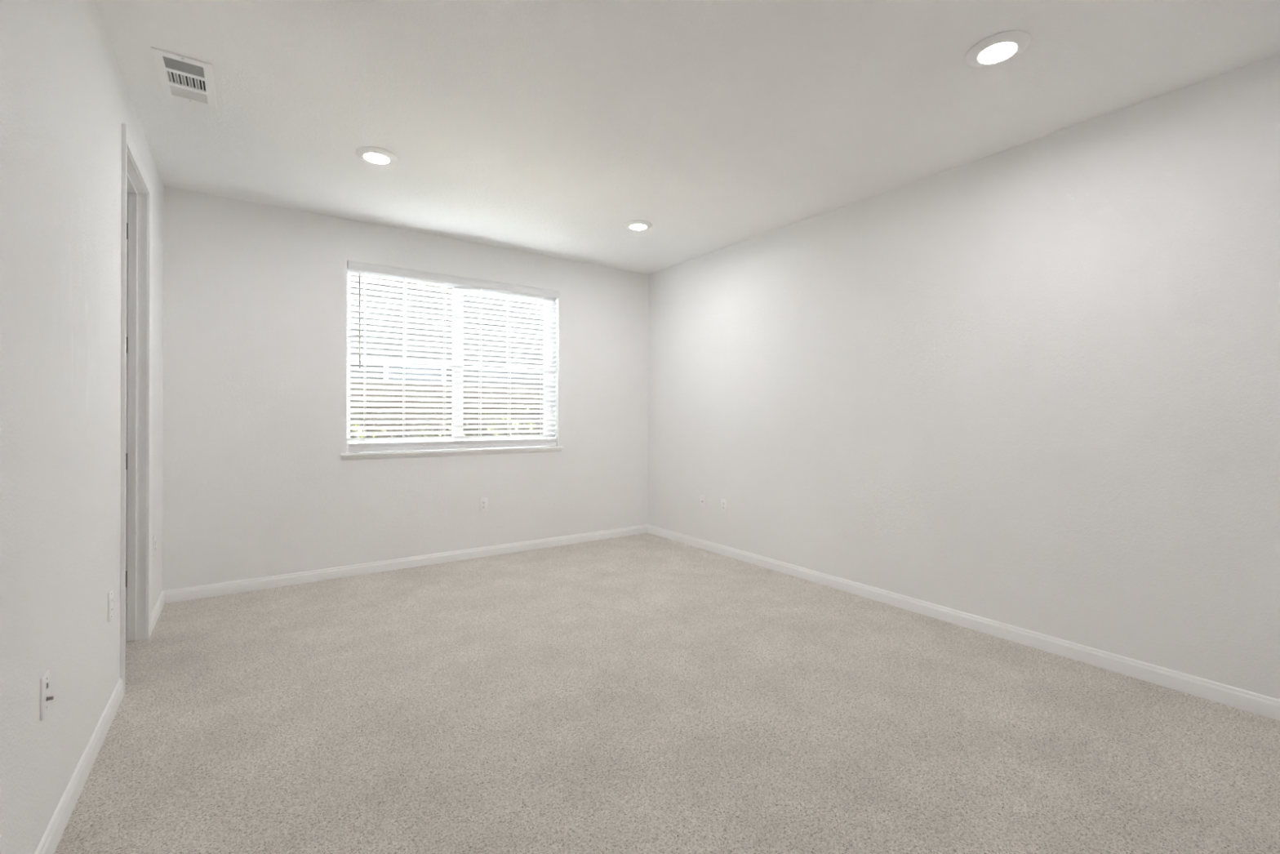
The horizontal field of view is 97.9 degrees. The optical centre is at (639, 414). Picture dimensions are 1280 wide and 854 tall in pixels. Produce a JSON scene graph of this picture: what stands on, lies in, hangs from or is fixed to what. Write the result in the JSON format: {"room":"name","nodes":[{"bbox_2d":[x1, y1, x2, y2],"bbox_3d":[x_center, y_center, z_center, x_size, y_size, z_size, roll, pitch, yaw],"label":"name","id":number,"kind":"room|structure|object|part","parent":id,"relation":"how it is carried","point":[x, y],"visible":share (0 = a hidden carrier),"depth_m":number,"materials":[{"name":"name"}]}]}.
{"room":"empty bedroom","nodes":[
{"label":"empty bedroom","id":0,"kind":"room"},
{"bbox_2d":[0,0,163,853],"bbox_3d":[-1.684,-0.104,1.487,0.125,2.790,5.210,0,0,-35],"label":"wall","id":1,"kind":"structure","parent":0,"point":[65,100],"depth_m":1.64,"materials":[{"name":"paint"}]},
{"bbox_2d":[40,668,53,720],"bbox_3d":[-1.634,0.769,1.538,0.019,0.114,0.070,0,0,-35],"label":"cable jack plate","id":2,"kind":"object","parent":1,"relation":"attached to","point":[45,680],"visible":1,"depth_m":1.53,"materials":[{"name":"white plastic"}]},
{"bbox_2d":[34,678,124,853],"bbox_3d":[-1.208,1.201,0.924,0.012,0.083,3.737,0,0,-35],"label":"baseboard","id":3,"kind":"structure","parent":1,"relation":"attached to","point":[52,835],"depth_m":1.82,"materials":[{"name":"paint"}]},
{"bbox_2d":[107,588,113,622],"bbox_3d":[-2.149,0.772,2.262,0.008,0.114,0.070,0,0,-35],"label":"wall outlet","id":4,"kind":"object","parent":1,"relation":"attached to","point":[110,594],"visible":1,"depth_m":2.25,"materials":[{"name":"white plastic"}]},
{"bbox_2d":[111,595,112,613],"bbox_3d":[-2.147,0.772,2.263,0.004,0.067,0.033,0,0,-35],"label":"receptacle","id":5,"kind":"object","parent":4,"relation":"attached to","point":[111,596],"depth_m":2.26,"materials":[{"name":"white plastic"}]},
{"bbox_2d":[120,123,152,695],"bbox_3d":[-2.862,-0.022,2.563,0.846,2.521,0.852,0,0,-35],"label":"door","id":6,"kind":"structure","parent":1,"relation":"in","point":[136,220],"depth_m":3.05,"materials":[{"name":"paint"}]},
{"bbox_2d":[152,534,155,556],"bbox_3d":[-2.890,0.779,3.317,0.009,0.114,0.070,0,0,-35],"label":"wall outlet","id":7,"kind":"object","parent":1,"relation":"attached to","point":[154,536],"visible":1,"depth_m":3.30,"materials":[{"name":"white plastic"}]},
{"bbox_2d":[151,591,164,631],"bbox_3d":[-2.946,1.196,3.398,0.012,0.083,0.635,0,0,-35],"label":"baseboard","id":8,"kind":"structure","parent":1,"relation":"attached to","point":[160,603],"depth_m":3.40,"materials":[{"name":"paint"}]},
{"bbox_2d":[162,186,648,591],"bbox_3d":[-1.569,-0.103,4.874,4.207,2.790,0.200,0,0,-35],"label":"wall","id":9,"kind":"structure","parent":0,"point":[257,482],"depth_m":4.18,"materials":[{"name":"paint"}]},
{"bbox_2d":[163,524,648,603],"bbox_3d":[-1.522,1.200,4.780,3.932,0.083,0.012,0,0,-35],"label":"baseboard","id":10,"kind":"structure","parent":9,"relation":"attached to","point":[273,581],"depth_m":4.39,"materials":[{"name":"paint"}]},
{"bbox_2d":[340,269,563,460],"bbox_3d":[-1.556,-0.417,4.851,1.883,1.532,0.201,0,0,-35],"label":"window","id":11,"kind":"structure","parent":9,"relation":"in","point":[490,451],"depth_m":4.81,"materials":[{"name":"white plastic"}]},
{"bbox_3d":[-1.933,-0.444,4.647,0.909,1.420,0.026,0,0,-35],"label":"sash","id":12,"kind":"part","parent":11,"relation":"part of","materials":[{"name":"white plastic"}]},
{"bbox_3d":[-1.541,0.308,4.827,1.883,0.022,0.141,0,0,-35],"label":"sill","id":13,"kind":"part","parent":11,"relation":"part of","materials":[{"name":"paint"}]},
{"bbox_2d":[346,261,558,452],"bbox_3d":[-1.526,-0.446,4.814,1.791,1.474,0.090,0,0,-35],"label":"window blind","id":14,"kind":"object","parent":11,"relation":"attached to","point":[357,268],"visible":0.99,"depth_m":4.74,"materials":[{"name":"white plastic"}]},
{"bbox_3d":[-2.167,-0.429,4.382,0.007,1.413,0.049,0,0,-42],"label":"ladder cord","id":15,"kind":"part","parent":14,"relation":"part of","materials":[{"name":"white fabric"}]},
{"bbox_3d":[-1.931,-0.428,4.548,0.007,1.413,0.049,0,0,-42],"label":"ladder cord","id":16,"kind":"part","parent":14,"relation":"part of","materials":[{"name":"white fabric"}]},
{"bbox_3d":[-1.664,-0.427,4.736,0.007,1.413,0.049,0,0,-42],"label":"ladder cord","id":17,"kind":"part","parent":14,"relation":"part of","materials":[{"name":"white fabric"}]},
{"bbox_3d":[-1.538,0.272,4.828,1.785,0.038,0.052,0,0,-35],"label":"rail","id":18,"kind":"part","parent":14,"relation":"part of","materials":[{"name":"white plastic"}]},
{"bbox_3d":[-1.190,-0.426,5.069,0.007,1.413,0.049,0,0,-42],"label":"ladder cord","id":19,"kind":"part","parent":14,"relation":"part of","materials":[{"name":"white fabric"}]},
{"bbox_3d":[-0.926,-0.425,5.254,0.007,1.413,0.049,0,0,-42],"label":"ladder cord","id":20,"kind":"part","parent":14,"relation":"part of","materials":[{"name":"white fabric"}]},
{"bbox_3d":[-1.268,-0.443,5.151,0.915,1.420,0.026,0,0,-35],"label":"sash","id":21,"kind":"part","parent":11,"relation":"part of","materials":[{"name":"white plastic"}]},
{"bbox_2d":[480,497,487,511],"bbox_3d":[-1.371,0.787,4.887,0.070,0.114,0.009,0,0,-35],"label":"wall outlet","id":22,"kind":"object","parent":9,"relation":"attached to","point":[483,501],"visible":1,"depth_m":4.88,"materials":[{"name":"white plastic"}]},
{"bbox_2d":[53,532,1279,853],"bbox_3d":[-0.079,1.271,2.618,4.057,0.050,5.210,0,0,-35],"label":"floor","id":23,"kind":"structure","parent":0,"point":[643,693],"depth_m":2.21,"materials":[{"name":"beige carpet"}]},
{"bbox_2d":[94,0,1279,274],"bbox_3d":[-0.024,-1.569,2.681,4.207,0.150,5.560,0,0,-35],"label":"ceiling","id":24,"kind":"structure","parent":0,"point":[545,127],"depth_m":2.62,"materials":[{"name":"paint"}]},
{"bbox_2d":[150,47,217,107],"bbox_3d":[-2.025,-1.495,2.489,0.200,0.010,0.406,0,0,-35],"label":"ceiling vent","id":25,"kind":"object","parent":24,"relation":"in","point":[180,77],"visible":1,"depth_m":2.47,"materials":[{"name":"white metal"}]},
{"bbox_2d":[355,146,397,164],"bbox_3d":[-1.522,-1.489,3.220,0.224,0.018,0.224,0,0,-35],"label":"recessed light","id":26,"kind":"object","parent":24,"relation":"in","point":[378,156],"visible":1,"depth_m":3.20,"materials":[{"name":"white plastic"}]},
{"bbox_2d":[623,220,652,230],"bbox_3d":[-0.014,-1.485,4.384,0.224,0.018,0.224,0,0,-35],"label":"recessed light","id":27,"kind":"object","parent":24,"relation":"in","point":[633,224],"visible":1,"depth_m":4.35,"materials":[{"name":"white plastic"}]},
{"bbox_2d":[965,31,1031,66],"bbox_3d":[1.455,-1.481,2.269,0.224,0.018,0.224,0,0,-35],"label":"recessed light","id":28,"kind":"object","parent":24,"relation":"in","point":[1002,47],"visible":1,"depth_m":2.25,"materials":[{"name":"white plastic"}]},
{"bbox_2d":[648,53,1279,699],"bbox_3d":[1.689,-0.094,3.766,0.150,2.790,5.360,0,0,-35],"label":"wall","id":29,"kind":"structure","parent":0,"point":[1033,385],"depth_m":3.01,"materials":[{"name":"paint"}]},
{"bbox_2d":[699,495,705,508],"bbox_3d":[0.584,0.810,5.197,0.008,0.114,0.070,0,0,-35],"label":"data jack","id":30,"kind":"object","parent":29,"relation":"attached to","point":[702,498],"visible":1,"depth_m":5.20,"materials":[{"name":"white plastic"}]},
{"bbox_2d":[720,498,727,511],"bbox_3d":[0.748,0.806,4.964,0.009,0.114,0.070,0,0,-35],"label":"wall outlet","id":31,"kind":"object","parent":29,"relation":"attached to","point":[723,501],"visible":1,"depth_m":4.96,"materials":[{"name":"white plastic"}]},
{"bbox_2d":[647,524,1279,720],"bbox_3d":[1.576,1.209,3.780,0.012,0.083,5.210,0,0,-35],"label":"baseboard","id":32,"kind":"structure","parent":29,"relation":"attached to","point":[1244,700],"depth_m":3.01,"materials":[{"name":"paint"}]},
{"label":"outside","id":33,"kind":"structure","parent":0,"visible":0},
{"bbox_3d":[-7.609,1.425,16.039,34.000,0.100,25.010,0,0,-35],"label":"ground","id":34,"kind":"structure","parent":33,"visible":0},
{"bbox_2d":[351,423,419,442],"bbox_3d":[-3.469,0.703,7.138,0.901,1.394,1.033,0,0,14],"label":"shrub","id":35,"kind":"object","parent":34,"relation":"on","point":[351,424],"visible":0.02,"depth_m":6.97,"materials":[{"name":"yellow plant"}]},
{"bbox_2d":[350,407,542,442],"bbox_3d":[-3.165,0.616,8.409,10.577,1.570,0.381,0,0,-35],"label":"hedge","id":36,"kind":"object","parent":34,"relation":"on","point":[467,424],"visible":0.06,"depth_m":8.46,"materials":[{"name":"green plant"}]},
{"bbox_2d":[350,382,544,442],"bbox_3d":[-4.462,0.454,7.865,15.046,1.860,0.240,0,0,-35],"label":"wall","id":37,"kind":"structure","parent":34,"relation":"on","point":[357,383],"depth_m":8.68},
{"bbox_2d":[350,275,544,384],"bbox_3d":[-7.392,-2.025,13.135,20.000,6.800,7.200,0,0,-35],"label":"house","id":38,"kind":"structure","parent":34,"relation":"on","point":[364,377],"depth_m":11.69,"materials":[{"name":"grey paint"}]},
{"bbox_3d":[-4.605,-0.467,11.424,1.120,1.220,0.010,0,0,-35],"label":"pane","id":39,"kind":"part","parent":38,"relation":"part of","materials":[{"name":"glass"}]},
{"bbox_2d":[483,413,536,439],"bbox_3d":[-1.824,0.692,8.256,0.708,1.424,1.110,0,0,16],"label":"shrub","id":40,"kind":"object","parent":34,"relation":"on","point":[483,413],"visible":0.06,"depth_m":8.15,"materials":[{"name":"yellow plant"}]}
]}

